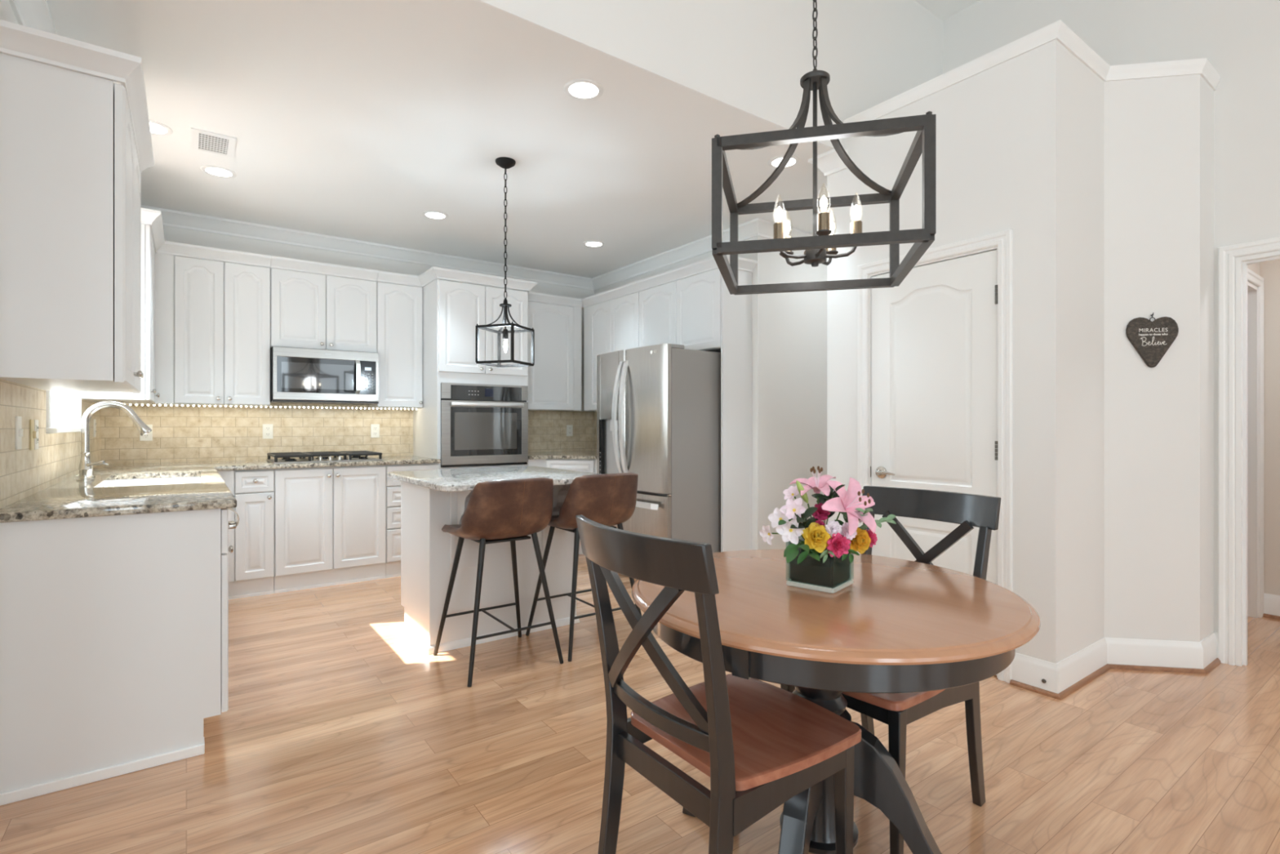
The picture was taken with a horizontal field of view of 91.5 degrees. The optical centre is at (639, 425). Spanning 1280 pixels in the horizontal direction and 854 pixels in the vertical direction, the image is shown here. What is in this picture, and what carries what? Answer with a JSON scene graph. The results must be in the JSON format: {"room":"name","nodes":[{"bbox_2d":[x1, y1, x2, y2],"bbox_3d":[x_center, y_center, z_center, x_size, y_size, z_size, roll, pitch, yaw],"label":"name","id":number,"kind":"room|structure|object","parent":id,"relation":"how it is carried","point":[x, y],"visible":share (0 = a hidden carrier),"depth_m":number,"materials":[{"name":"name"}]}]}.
{"room":"eat-in kitchen","nodes":[
{"label":"eat-in kitchen","id":0,"kind":"room"},
{"bbox_2d":[0,0,75,433],"bbox_3d":[-2.816,-0.203,2.920,0.120,2.765,3.565,0,0,-36],"label":"wall","id":1,"kind":"structure","parent":0,"point":[6,14],"depth_m":3.45,"materials":[{"name":"white paint"}]},
{"bbox_2d":[0,378,100,508],"bbox_3d":[-2.915,0.058,3.166,0.010,0.425,3.029,0,0,-36],"label":"tile backsplash","id":2,"kind":"structure","parent":1,"relation":"attached to","point":[24,472],"depth_m":2.44,"materials":[{"name":"tile"}]},
{"bbox_2d":[15,416,22,449],"bbox_3d":[-2.226,0.025,2.239,0.014,0.118,0.072,0,0,-36],"label":"switch plate","id":3,"kind":"object","parent":2,"relation":"attached to","point":[19,430],"visible":1,"depth_m":2.23,"materials":[{"name":"white plastic"}]},
{"bbox_2d":[29,419,35,449],"bbox_3d":[-2.367,0.035,2.433,0.014,0.118,0.060,0,0,-36],"label":"switch plate","id":4,"kind":"object","parent":2,"relation":"attached to","point":[32,433],"visible":1,"depth_m":2.42,"materials":[{"name":"beige plastic"}]},
{"bbox_2d":[34,419,38,449],"bbox_3d":[-2.416,0.035,2.497,0.009,0.118,0.072,0,0,-36],"label":"outlet plate","id":5,"kind":"object","parent":2,"relation":"attached to","point":[36,421],"visible":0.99,"depth_m":2.49,"materials":[{"name":"white plastic"}]},
{"bbox_2d":[93,418,96,436],"bbox_3d":[-3.581,0.015,4.098,0.009,0.118,0.072,0,0,-36],"label":"outlet plate","id":6,"kind":"object","parent":2,"relation":"attached to","point":[95,420],"visible":1,"depth_m":4.09,"materials":[{"name":"white plastic"}]},
{"bbox_2d":[45,390,81,433],"bbox_3d":[-2.897,-0.484,3.099,0.130,1.032,1.060,0,0,-36],"label":"window","id":7,"kind":"structure","parent":1,"relation":"in","point":[56,424],"depth_m":3.39,"materials":[{"name":"white"}]},
{"bbox_2d":[0,19,154,393],"bbox_3d":[-2.136,-0.694,2.409,0.377,1.092,1.032,0,0,-36],"label":"upper cabinet","id":8,"kind":"object","parent":1,"relation":"attached to","point":[76,145],"visible":1,"depth_m":2.04,"materials":[{"name":"white wood"}]},
{"bbox_2d":[81,208,164,404],"bbox_3d":[-3.337,-0.719,4.061,0.377,1.128,1.104,0,0,-36],"label":"upper cabinet","id":9,"kind":"object","parent":1,"relation":"attached to","point":[153,234],"visible":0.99,"depth_m":3.74,"materials":[{"name":"white wood"}]},
{"bbox_2d":[116,223,594,479],"bbox_3d":[-1.595,-0.203,6.086,5.820,2.765,0.120,0,0,-36],"label":"wall","id":10,"kind":"structure","parent":0,"point":[173,234],"depth_m":5.23,"materials":[{"name":"white paint"}]},
{"bbox_2d":[155,240,271,406],"bbox_3d":[-3.166,-0.719,4.642,0.696,1.128,0.344,0,0,-36],"label":"upper cabinet","id":11,"kind":"object","parent":10,"relation":"attached to","point":[212,317],"visible":0.99,"depth_m":4.53,"materials":[{"name":"white wood"}]},
{"bbox_2d":[124,403,417,409],"bbox_3d":[-2.787,-0.149,4.930,2.012,0.016,0.014,0,0,-36],"label":"led strip","id":12,"kind":"object","parent":11,"relation":"attached to","point":[130,404],"visible":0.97,"depth_m":4.84,"materials":[{"name":"white plastic"}]},
{"bbox_2d":[100,402,413,463],"bbox_3d":[-2.938,0.025,5.028,2.164,0.490,0.010,0,0,-36],"label":"tile backsplash","id":13,"kind":"structure","parent":10,"relation":"attached to","point":[180,433],"depth_m":4.90,"materials":[{"name":"tile"}]},
{"bbox_2d":[139,424,152,440],"bbox_3d":[-3.594,0.050,4.538,0.072,0.118,0.009,0,0,-36],"label":"outlet plate","id":14,"kind":"object","parent":13,"relation":"attached to","point":[148,437],"visible":0.48,"depth_m":4.54,"materials":[{"name":"white plastic"}]},
{"bbox_2d":[262,423,273,439],"bbox_3d":[-2.976,0.045,4.988,0.072,0.118,0.009,0,0,-36],"label":"outlet plate","id":15,"kind":"object","parent":13,"relation":"attached to","point":[268,428],"visible":1,"depth_m":4.99,"materials":[{"name":"white plastic"}]},
{"bbox_2d":[370,424,379,437],"bbox_3d":[-2.320,0.045,5.465,0.072,0.118,0.009,0,0,-36],"label":"outlet plate","id":16,"kind":"object","parent":13,"relation":"attached to","point":[375,428],"visible":1,"depth_m":5.46,"materials":[{"name":"white plastic"}]},
{"bbox_2d":[270,255,377,352],"bbox_3d":[-2.574,-0.943,5.072,0.764,0.680,0.344,0,0,-36],"label":"upper cabinet","id":17,"kind":"object","parent":10,"relation":"attached to","point":[308,310],"visible":0.92,"depth_m":4.95,"materials":[{"name":"white wood"}]},
{"bbox_2d":[270,346,378,404],"bbox_3d":[-2.552,-0.390,5.042,0.756,0.416,0.418,0,0,-36],"label":"microwave","id":18,"kind":"object","parent":17,"relation":"attached to","point":[297,375],"visible":0.99,"depth_m":4.89,"materials":[{"name":"silver metal"}]},
{"bbox_2d":[368,271,422,408],"bbox_3d":[-2.111,-0.719,5.409,0.376,1.128,0.344,0,0,-36],"label":"upper cabinet","id":19,"kind":"object","parent":10,"relation":"attached to","point":[399,308],"visible":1,"depth_m":5.30,"materials":[{"name":"white wood"}]},
{"bbox_2d":[528,291,582,411],"bbox_3d":[-0.982,-0.719,6.231,0.782,1.128,0.344,0,0,-36],"label":"upper cabinet","id":20,"kind":"object","parent":10,"relation":"attached to","point":[554,380],"visible":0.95,"depth_m":6.17,"materials":[{"name":"white wood"}]},
{"bbox_2d":[528,410,593,452],"bbox_3d":[-0.955,0.058,6.471,1.108,0.425,0.010,0,0,-36],"label":"tile backsplash","id":21,"kind":"structure","parent":10,"relation":"attached to","point":[547,429],"depth_m":6.54,"materials":[{"name":"tile"}]},
{"bbox_2d":[566,424,573,435],"bbox_3d":[-0.745,0.050,6.611,0.072,0.118,0.009,0,0,-36],"label":"outlet plate","id":22,"kind":"object","parent":21,"relation":"attached to","point":[569,427],"visible":1,"depth_m":6.61,"materials":[{"name":"white plastic"}]},
{"bbox_2d":[46,0,832,278],"bbox_3d":[-0.546,-1.645,4.644,5.820,0.120,3.685,0,0,-36],"label":"ceiling","id":23,"kind":"structure","parent":0,"point":[351,119],"depth_m":3.35,"materials":[{"name":"white paint"}]},
{"bbox_2d":[149,120,173,135],"bbox_3d":[-2.594,-1.582,3.307,0.188,0.006,0.188,0,0,-36],"label":"recessed light","id":24,"kind":"object","parent":23,"relation":"in","point":[157,128],"visible":0.54,"depth_m":3.33,"materials":[{"name":"white"}]},
{"bbox_2d":[191,127,236,158],"bbox_3d":[-2.389,-1.580,3.493,0.205,0.008,0.300,0,0,-36],"label":"ceiling vent","id":25,"kind":"object","parent":23,"relation":"in","point":[202,140],"visible":1,"depth_m":3.48,"materials":[{"name":"white metal"}]},
{"bbox_2d":[200,165,236,177],"bbox_3d":[-2.626,-1.582,3.889,0.188,0.006,0.188,0,0,-36],"label":"recessed light","id":26,"kind":"object","parent":23,"relation":"in","point":[215,171],"visible":1,"depth_m":3.88,"materials":[{"name":"white"}]},
{"bbox_2d":[422,210,448,219],"bbox_3d":[-1.539,-1.582,4.692,0.188,0.006,0.188,0,0,-36],"label":"recessed light","id":27,"kind":"object","parent":23,"relation":"in","point":[433,215],"visible":1,"depth_m":4.68,"materials":[{"name":"white"}]},
{"bbox_2d":[475,156,534,367],"bbox_3d":[-0.805,-0.975,3.736,0.250,1.219,0.250,0,0,19],"label":"pendant lantern","id":28,"kind":"object","parent":23,"relation":"hanging from","point":[504,162],"visible":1,"depth_m":3.73,"materials":[{"name":"black metal"}]},
{"bbox_2d":[502,328,508,347],"bbox_3d":[-0.805,-0.509,3.736,0.034,0.146,0.034,0,0,-36],"label":"socket","id":29,"kind":"object","parent":28,"relation":"attached to","point":[505,332],"depth_m":3.73,"materials":[{"name":"white"}]},
{"bbox_2d":[563,78,603,100],"bbox_3d":[-0.266,-1.582,2.941,0.188,0.006,0.188,0,0,-36],"label":"recessed light","id":30,"kind":"object","parent":23,"relation":"in","point":[581,89],"visible":1,"depth_m":2.93,"materials":[{"name":"white glass"}]},
{"bbox_2d":[582,240,604,247],"bbox_3d":[-0.402,-1.582,5.433,0.188,0.006,0.188,0,0,-36],"label":"recessed light","id":31,"kind":"object","parent":23,"relation":"in","point":[588,243],"visible":1,"depth_m":5.42,"materials":[{"name":"white"}]},
{"bbox_2d":[768,155,799,168],"bbox_3d":[0.863,-1.582,3.744,0.188,0.006,0.188,0,0,-36],"label":"recessed light","id":32,"kind":"object","parent":23,"relation":"in","point":[775,162],"visible":0.64,"depth_m":3.73,"materials":[{"name":"white"}]},
{"bbox_2d":[0,554,1279,853],"bbox_3d":[1.779,1.220,1.974,9.200,0.080,10.900,0,0,-36],"label":"floor","id":33,"kind":"structure","parent":0,"point":[338,733],"depth_m":2.20,"materials":[{"name":"brown wood"}]},
{"bbox_2d":[0,507,239,805],"bbox_3d":[-1.878,0.740,2.302,0.667,0.880,0.467,0,0,-36],"label":"base cabinet","id":34,"kind":"object","parent":33,"relation":"on","point":[114,629],"visible":0.89,"depth_m":2.09,"materials":[{"name":"white wood"}]},
{"bbox_2d":[217,468,274,599],"bbox_3d":[-2.925,0.741,4.556,0.372,0.879,0.766,0,0,-36],"label":"base cabinet","id":35,"kind":"object","parent":33,"relation":"on","point":[251,561],"visible":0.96,"depth_m":4.30,"materials":[{"name":"white wood"}]},
{"bbox_2d":[274,464,386,593],"bbox_3d":[-2.471,0.741,4.886,0.748,0.879,0.766,0,0,-36],"label":"base cabinet","id":36,"kind":"object","parent":33,"relation":"on","point":[330,522],"visible":0.99,"depth_m":4.58,"materials":[{"name":"white wood"}]},
{"bbox_2d":[385,462,439,577],"bbox_3d":[-2.001,0.741,5.228,0.410,0.879,0.766,0,0,-36],"label":"base cabinet","id":37,"kind":"object","parent":33,"relation":"on","point":[393,564],"visible":0.22,"depth_m":4.86,"materials":[{"name":"white wood"}]},
{"bbox_2d":[413,266,537,470],"bbox_3d":[-1.515,-0.051,5.603,0.928,2.463,0.753,0,0,-36],"label":"tall cabinet","id":38,"kind":"object","parent":33,"relation":"on","point":[452,310],"visible":0.52,"depth_m":5.29,"materials":[{"name":"white wood"}]},
{"bbox_2d":[440,382,528,467],"bbox_3d":[-1.313,-0.006,5.337,0.772,0.697,0.103,0,0,-36],"label":"oven","id":39,"kind":"object","parent":38,"relation":"in","point":[482,424],"visible":1,"depth_m":5.32,"materials":[{"name":"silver metal"}]},
{"bbox_2d":[400,480,579,654],"bbox_3d":[-0.829,0.741,3.617,0.903,0.879,0.754,0,0,-36],"label":"kitchen island","id":40,"kind":"object","parent":33,"relation":"on","point":[428,553],"visible":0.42,"depth_m":3.43,"materials":[{"name":"white wood"}]},
{"bbox_2d":[386,466,601,491],"bbox_3d":[-0.800,0.285,3.505,0.954,0.030,1.030,0,0,-36],"label":"island countertop","id":41,"kind":"structure","parent":40,"relation":"on","point":[461,479],"depth_m":3.33,"materials":[{"name":"grey stone"}]},
{"bbox_2d":[433,477,563,686],"bbox_3d":[-0.715,0.716,3.145,0.491,0.933,0.521,0,0,-36],"label":"bar stool","id":42,"kind":"object","parent":33,"relation":"on","point":[500,510],"visible":1,"depth_m":2.97,"materials":[{"name":"brown leather"}]},
{"bbox_2d":[528,458,596,554],"bbox_3d":[-0.564,0.741,5.935,1.106,0.879,1.313,0,0,-36],"label":"base cabinet","id":43,"kind":"object","parent":33,"relation":"on","point":[589,465],"visible":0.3,"depth_m":5.65,"materials":[{"name":"white wood"}]},
{"bbox_2d":[528,450,596,459],"bbox_3d":[-0.562,0.285,5.940,1.119,0.030,1.329,0,0,-36],"label":"countertop","id":44,"kind":"structure","parent":43,"relation":"on","point":[577,454],"depth_m":5.74,"materials":[{"name":"beige stone"}]},
{"bbox_2d":[525,472,641,661],"bbox_3d":[-0.296,0.716,3.450,0.491,0.933,0.521,0,0,-36],"label":"bar stool","id":45,"kind":"object","parent":33,"relation":"on","point":[609,500],"visible":0.85,"depth_m":3.24,"materials":[{"name":"brown leather"}]},
{"bbox_2d":[596,343,720,552],"bbox_3d":[0.191,0.282,5.061,0.896,1.755,0.949,0,0,-36],"label":"fridge","id":46,"kind":"object","parent":33,"relation":"on","point":[659,406],"visible":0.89,"depth_m":4.67,"materials":[{"name":"grey metal"}]},
{"bbox_2d":[575,515,861,853],"bbox_3d":[0.186,0.703,1.513,0.604,0.959,0.476,0,0,-36],"label":"dining chair","id":47,"kind":"object","parent":33,"relation":"on","point":[760,744],"visible":0.98,"depth_m":1.39,"materials":[{"name":"black paint"}]},
{"bbox_2d":[631,549,1040,853],"bbox_3d":[0.493,0.809,1.723,1.033,0.742,1.033,0,0,24],"label":"dining table","id":48,"kind":"object","parent":33,"relation":"on","point":[901,625],"visible":0.74,"depth_m":1.47,"materials":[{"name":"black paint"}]},
{"bbox_2d":[786,537,853,593],"bbox_3d":[0.496,0.373,1.718,0.136,0.130,0.136,0,0,40],"label":"glass vase","id":49,"kind":"object","parent":48,"relation":"on","point":[832,575],"visible":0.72,"depth_m":1.67,"materials":[{"name":"green"}]},
{"bbox_2d":[760,524,802,544],"bbox_3d":[0.387,0.294,1.688,0.120,0.053,0.048,0,0,1],"label":"blossom","id":50,"kind":"object","parent":49,"relation":"in","point":[766,535],"visible":0.98,"depth_m":1.70,"materials":[{"name":"white plant"}]},
{"bbox_2d":[768,507,804,540],"bbox_3d":[0.405,0.270,1.682,0.109,0.098,0.052,0,0,-2],"label":"blossom","id":51,"kind":"object","parent":49,"relation":"on","point":[777,515],"visible":0.77,"depth_m":1.69,"materials":[{"name":"white plant"}]},
{"bbox_2d":[775,518,803,544],"bbox_3d":[0.422,0.281,1.660,0.109,0.076,0.052,0,0,-19],"label":"blossom","id":52,"kind":"object","parent":49,"relation":"in","point":[788,534],"visible":0.95,"depth_m":1.65,"materials":[{"name":"white plant"}]},
{"bbox_2d":[782,485,799,499],"bbox_3d":[0.430,0.241,1.717,0.077,0.154,0.044,0,0,22],"label":"blossom","id":53,"kind":"object","parent":49,"relation":"on","point":[789,493],"visible":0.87,"depth_m":1.73,"materials":[{"name":"white plant"}]},
{"bbox_2d":[779,497,806,519],"bbox_3d":[0.429,0.256,1.672,0.098,0.127,0.045,0,0,-16],"label":"blossom","id":54,"kind":"object","parent":49,"relation":"in","point":[792,506],"visible":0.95,"depth_m":1.67,"materials":[{"name":"white plant"}]},
{"bbox_2d":[783,540,813,562],"bbox_3d":[0.419,0.333,1.648,0.068,0.057,0.135,0,0,22],"label":"leaf sprig","id":55,"kind":"object","parent":49,"relation":"in","point":[791,551],"visible":0.88,"depth_m":1.62,"materials":[{"name":"green plant"}]},
{"bbox_2d":[795,480,811,517],"bbox_3d":[0.451,0.232,1.690,0.073,0.172,0.019,0,0,-36],"label":"bud","id":56,"kind":"object","parent":49,"relation":"in","point":[800,487],"visible":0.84,"depth_m":1.68,"materials":[{"name":"green plant"}]},
{"bbox_2d":[790,506,818,528],"bbox_3d":[0.442,0.265,1.649,0.093,0.109,0.094,0,0,-9],"label":"leaf sprig","id":57,"kind":"object","parent":49,"relation":"in","point":[806,522],"visible":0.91,"depth_m":1.63,"materials":[{"name":"green plant"}]},
{"bbox_2d":[797,548,819,564],"bbox_3d":[0.465,0.335,1.635,0.062,0.047,0.104,0,0,44],"label":"leaf sprig","id":58,"kind":"object","parent":49,"relation":"in","point":[803,555],"visible":0.86,"depth_m":1.62,"materials":[{"name":"green plant"}]},
{"bbox_2d":[801,522,831,552],"bbox_3d":[0.469,0.292,1.637,0.088,0.076,0.069,0,0,-36],"label":"rose","id":59,"kind":"object","parent":49,"relation":"in","point":[816,537],"visible":1,"depth_m":1.62,"materials":[{"name":"yellow plant"}]},
{"bbox_2d":[789,466,844,504],"bbox_3d":[0.485,0.214,1.704,0.141,0.209,0.132,0,0,-36],"label":"lily","id":60,"kind":"object","parent":49,"relation":"on","point":[818,484],"visible":0.96,"depth_m":1.70,"materials":[{"name":"pink plant"}]},
{"bbox_2d":[812,502,830,520],"bbox_3d":[0.486,0.263,1.672,0.053,0.111,0.048,0,0,-36],"label":"carnation","id":61,"kind":"object","parent":49,"relation":"in","point":[821,514],"visible":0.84,"depth_m":1.66,"materials":[{"name":"pink"}]},
{"bbox_2d":[811,485,837,523],"bbox_3d":[0.512,0.242,1.746,0.081,0.153,0.084,0,0,17],"label":"leaf sprig","id":62,"kind":"object","parent":49,"relation":"in","point":[822,500],"visible":0.27,"depth_m":1.75,"materials":[{"name":"green plant"}]},
{"bbox_2d":[819,548,835,563],"bbox_3d":[0.492,0.333,1.634,0.037,0.043,0.106,0,0,20],"label":"leaf sprig","id":63,"kind":"object","parent":49,"relation":"in","point":[824,553],"visible":0.98,"depth_m":1.61,"materials":[{"name":"green plant"}]},
{"bbox_2d":[814,484,844,524],"bbox_3d":[0.511,0.236,1.660,0.077,0.165,0.063,0,0,29],"label":"leaf sprig","id":64,"kind":"object","parent":49,"relation":"in","point":[837,488],"visible":0.64,"depth_m":1.65,"materials":[{"name":"green plant"}]},
{"bbox_2d":[824,520,842,536],"bbox_3d":[0.498,0.283,1.648,0.043,0.072,0.077,0,0,-24],"label":"carnation","id":65,"kind":"object","parent":49,"relation":"in","point":[833,526],"visible":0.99,"depth_m":1.62,"materials":[{"name":"white plant"}]},
{"bbox_2d":[826,532,850,557],"bbox_3d":[0.506,0.310,1.636,0.066,0.070,0.090,0,0,-36],"label":"carnation","id":66,"kind":"object","parent":49,"relation":"in","point":[838,544],"visible":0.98,"depth_m":1.61,"materials":[{"name":"pink plant"}]},
{"bbox_2d":[835,511,859,525],"bbox_3d":[0.557,0.271,1.678,0.076,0.096,0.080,0,0,-10],"label":"leaf sprig","id":67,"kind":"object","parent":49,"relation":"in","point":[845,514],"visible":0.34,"depth_m":1.69,"materials":[{"name":"green plant"}]},
{"bbox_2d":[840,522,857,540],"bbox_3d":[0.531,0.287,1.652,0.045,0.065,0.085,0,0,-36],"label":"carnation","id":68,"kind":"object","parent":49,"relation":"in","point":[845,526],"visible":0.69,"depth_m":1.62,"materials":[{"name":"white"}]},
{"bbox_2d":[821,477,876,535],"bbox_3d":[0.553,0.229,1.648,0.134,0.179,0.131,0,0,20],"label":"lily","id":69,"kind":"object","parent":49,"relation":"on","point":[848,501],"visible":0.99,"depth_m":1.64,"materials":[{"name":"pink plant"}]},
{"bbox_2d":[841,549,859,563],"bbox_3d":[0.529,0.336,1.637,0.053,0.044,0.111,0,0,-36],"label":"leaf sprig","id":70,"kind":"object","parent":49,"relation":"in","point":[844,556],"visible":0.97,"depth_m":1.61,"materials":[{"name":"green plant"}]},
{"bbox_2d":[849,527,871,553],"bbox_3d":[0.557,0.303,1.651,0.100,0.070,0.052,0,0,26],"label":"rose","id":71,"kind":"object","parent":49,"relation":"in","point":[860,543],"visible":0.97,"depth_m":1.64,"materials":[{"name":"yellow plant"}]},
{"bbox_2d":[855,507,872,520],"bbox_3d":[0.574,0.268,1.666,0.048,0.102,0.124,0,0,-36],"label":"leaf sprig","id":72,"kind":"object","parent":49,"relation":"in","point":[867,510],"visible":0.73,"depth_m":1.64,"materials":[{"name":"green plant"}]},
{"bbox_2d":[866,528,877,547],"bbox_3d":[0.591,0.303,1.697,0.102,0.053,0.051,0,0,34],"label":"carnation","id":73,"kind":"object","parent":49,"relation":"in","point":[873,536],"visible":0.48,"depth_m":1.67,"materials":[{"name":"pink plant"}]},
{"bbox_2d":[858,514,896,529],"bbox_3d":[0.604,0.278,1.679,0.161,0.082,0.060,0,0,30],"label":"leaf sprig","id":74,"kind":"object","parent":49,"relation":"in","point":[889,518],"visible":0.68,"depth_m":1.66,"materials":[{"name":"green plant"}]},
{"bbox_2d":[780,485,1000,853],"bbox_3d":[0.778,0.703,1.983,0.604,0.959,0.476,0,0,-36],"label":"dining chair","id":75,"kind":"object","parent":33,"relation":"on","point":[897,710],"visible":0.27,"depth_m":1.93,"materials":[{"name":"black paint"}]},
{"bbox_3d":[-2.569,0.740,3.239,0.651,0.879,1.858,0,0,-36],"label":"base cabinet","id":76,"kind":"object","parent":33,"relation":"on","visible":0},
{"bbox_2d":[0,455,440,522],"bbox_3d":[-2.034,0.285,3.785,2.161,0.030,3.084,0,0,-36],"label":"countertop","id":77,"kind":"structure","parent":76,"relation":"on","point":[69,498],"depth_m":2.55,"materials":[{"name":"beige stone"}]},
{"bbox_2d":[75,400,151,480],"bbox_3d":[-2.646,0.072,3.142,0.294,0.396,0.114,0,0,-36],"label":"faucet","id":78,"kind":"object","parent":77,"relation":"on","point":[85,468],"visible":1,"depth_m":3.09,"materials":[{"name":"silver metal"}]},
{"bbox_2d":[102,476,201,487],"bbox_3d":[-2.501,0.378,3.213,0.419,0.154,0.924,0,0,-36],"label":"sink","id":79,"kind":"object","parent":77,"relation":"in","point":[120,482],"visible":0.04,"depth_m":3.56,"materials":[{"name":"white ceramic"}]},
{"bbox_2d":[266,450,382,463],"bbox_3d":[-2.441,0.239,4.831,0.735,0.062,0.515,0,0,-36],"label":"gas cooktop","id":80,"kind":"object","parent":77,"relation":"in","point":[322,456],"visible":1,"depth_m":4.72,"materials":[{"name":"metal"}]},
{"bbox_2d":[266,456,382,463],"bbox_3d":[-2.441,0.264,4.831,0.735,0.012,0.515,0,0,-36],"label":"tray","id":81,"kind":"object","parent":80,"relation":"on","point":[322,459],"depth_m":4.70,"materials":[{"name":"metal"}]},
{"bbox_2d":[478,0,942,148],"bbox_3d":[-0.465,-0.795,2.498,6.186,3.950,0.123,0,0,-36],"label":"wall header","id":82,"kind":"structure","parent":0,"point":[752,57],"depth_m":3.24,"materials":[{"name":"white paint"}]},
{"bbox_2d":[594,235,826,549],"bbox_3d":[0.856,-0.203,6.304,1.600,2.765,2.410,0,0,-36],"label":"wall","id":83,"kind":"structure","parent":0,"point":[789,329],"depth_m":5.05,"materials":[{"name":"white paint"}]},
{"bbox_2d":[594,411,596,450],"bbox_3d":[-0.104,0.058,6.254,0.010,0.425,1.338,0,0,-36],"label":"tile backsplash","id":84,"kind":"structure","parent":83,"relation":"attached to","point":[595,412],"depth_m":6.76,"materials":[{"name":"tile"}]},
{"bbox_2d":[582,282,639,410],"bbox_3d":[-0.193,-0.719,6.064,0.354,1.128,0.968,0,0,-36],"label":"upper cabinet","id":85,"kind":"object","parent":83,"relation":"attached to","point":[611,323],"visible":0.56,"depth_m":6.03,"materials":[{"name":"white wood"}]},
{"bbox_2d":[634,254,757,551],"bbox_3d":[0.432,-0.051,5.214,0.365,2.463,1.144,0,0,-36],"label":"upper cabinet","id":86,"kind":"object","parent":83,"relation":"attached to","point":[692,306],"visible":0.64,"depth_m":4.86,"materials":[{"name":"white wood"}]},
{"bbox_2d":[915,0,981,20],"bbox_3d":[1.713,-2.820,-0.327,6.386,0.100,7.255,0,0,-36],"label":"ceiling","id":87,"kind":"structure","parent":0,"point":[943,10],"depth_m":4.12,"materials":[{"name":"white paint"}]},
{"bbox_2d":[711,0,936,294],"bbox_3d":[0.484,-1.597,1.726,0.510,2.343,0.510,0,0,13],"label":"chandelier","id":88,"kind":"object","parent":87,"relation":"hanging from","point":[924,141],"visible":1,"depth_m":1.62,"materials":[{"name":"brown metal"}]},
{"bbox_2d":[826,39,1213,663],"bbox_3d":[2.410,-0.282,3.716,2.130,2.925,1.495,0,0,-36],"label":"wall","id":89,"kind":"structure","parent":0,"point":[1104,190],"depth_m":3.01,"materials":[{"name":"white paint"}]},
{"bbox_2d":[8,0,825,290],"bbox_3d":[-0.505,-1.532,4.681,5.690,0.105,3.435,0,0,-36],"label":"trim","id":90,"kind":"structure","parent":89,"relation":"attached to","point":[33,14],"depth_m":5.27,"materials":[{"name":"white"}]},
{"bbox_2d":[808,148,847,177],"bbox_3d":[1.953,-1.532,4.270,2.198,0.105,0.218,0,0,-36],"label":"trim","id":91,"kind":"structure","parent":89,"relation":"attached to","point":[828,162],"depth_m":3.63,"materials":[{"name":"white"}]},
{"bbox_2d":[870,249,997,675],"bbox_3d":[1.476,0.172,3.188,0.093,1.999,0.677,0,0,-36],"label":"door","id":92,"kind":"structure","parent":89,"relation":"in","point":[934,333],"depth_m":3.16,"materials":[{"name":"white wood"}]},
{"bbox_2d":[857,229,1013,683],"bbox_3d":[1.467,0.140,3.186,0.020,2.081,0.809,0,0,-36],"label":"trim","id":93,"kind":"structure","parent":89,"relation":"attached to","point":[1003,240],"depth_m":2.89,"materials":[{"name":"white wood"}]},
{"bbox_2d":[1009,631,1221,700],"bbox_3d":[2.307,1.109,2.953,1.243,0.142,0.218,0,0,-18],"label":"baseboard","id":94,"kind":"structure","parent":89,"relation":"attached to","point":[1067,676],"depth_m":2.98,"materials":[{"name":"white wood"}]},
{"bbox_2d":[1125,312,1178,367],"bbox_3d":[2.478,-0.414,3.017,0.222,0.266,0.017,0,0,9],"label":"heart sign","id":95,"kind":"object","parent":89,"relation":"attached to","point":[1151,340],"visible":1,"depth_m":3.01,"materials":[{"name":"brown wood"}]},
{"bbox_2d":[843,19,1220,123],"bbox_3d":[1.949,-1.718,3.019,1.798,0.062,0.714,0,0,15],"label":"trim","id":96,"kind":"structure","parent":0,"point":[1058,30],"depth_m":3.00,"materials":[{"name":"white wood"}]},
{"bbox_2d":[942,0,1279,664],"bbox_3d":[4.197,-0.795,1.405,0.070,3.950,7.135,0,0,-36],"label":"wall","id":97,"kind":"structure","parent":0,"point":[1240,39],"depth_m":3.13,"materials":[{"name":"white paint"}]},
{"bbox_2d":[1217,236,1279,665],"bbox_3d":[3.190,0.144,2.713,0.020,2.071,1.007,0,0,-36],"label":"trim","id":98,"kind":"structure","parent":97,"relation":"attached to","point":[1227,255],"depth_m":3.09,"materials":[{"name":"white wood"}]},
{"bbox_2d":[1235,250,1279,666],"bbox_3d":[3.228,0.175,2.740,0.077,2.009,0.883,0,0,-36],"label":"trim","id":99,"kind":"structure","parent":97,"relation":"attached to","point":[1242,262],"depth_m":3.07,"materials":[{"name":"white wood"}]},
{"bbox_2d":[1247,268,1263,617],"bbox_3d":[3.407,0.163,3.633,0.893,2.034,0.132,0,0,-36],"label":"trim","id":100,"kind":"structure","parent":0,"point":[1252,290],"depth_m":3.85,"materials":[{"name":"white wood"}]},
{"bbox_2d":[1247,259,1279,595],"bbox_3d":[3.995,-0.070,3.141,1.644,2.500,3.820,0,0,-36],"label":"wall","id":101,"kind":"structure","parent":0,"point":[1269,271],"depth_m":3.84,"materials":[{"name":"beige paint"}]},
{"bbox_2d":[1262,592,1279,619],"bbox_3d":[4.551,1.109,2.915,0.030,0.142,2.360,0,0,-36],"label":"baseboard","id":102,"kind":"structure","parent":101,"relation":"attached to","point":[1271,602],"depth_m":3.83,"materials":[{"name":"white wood"}]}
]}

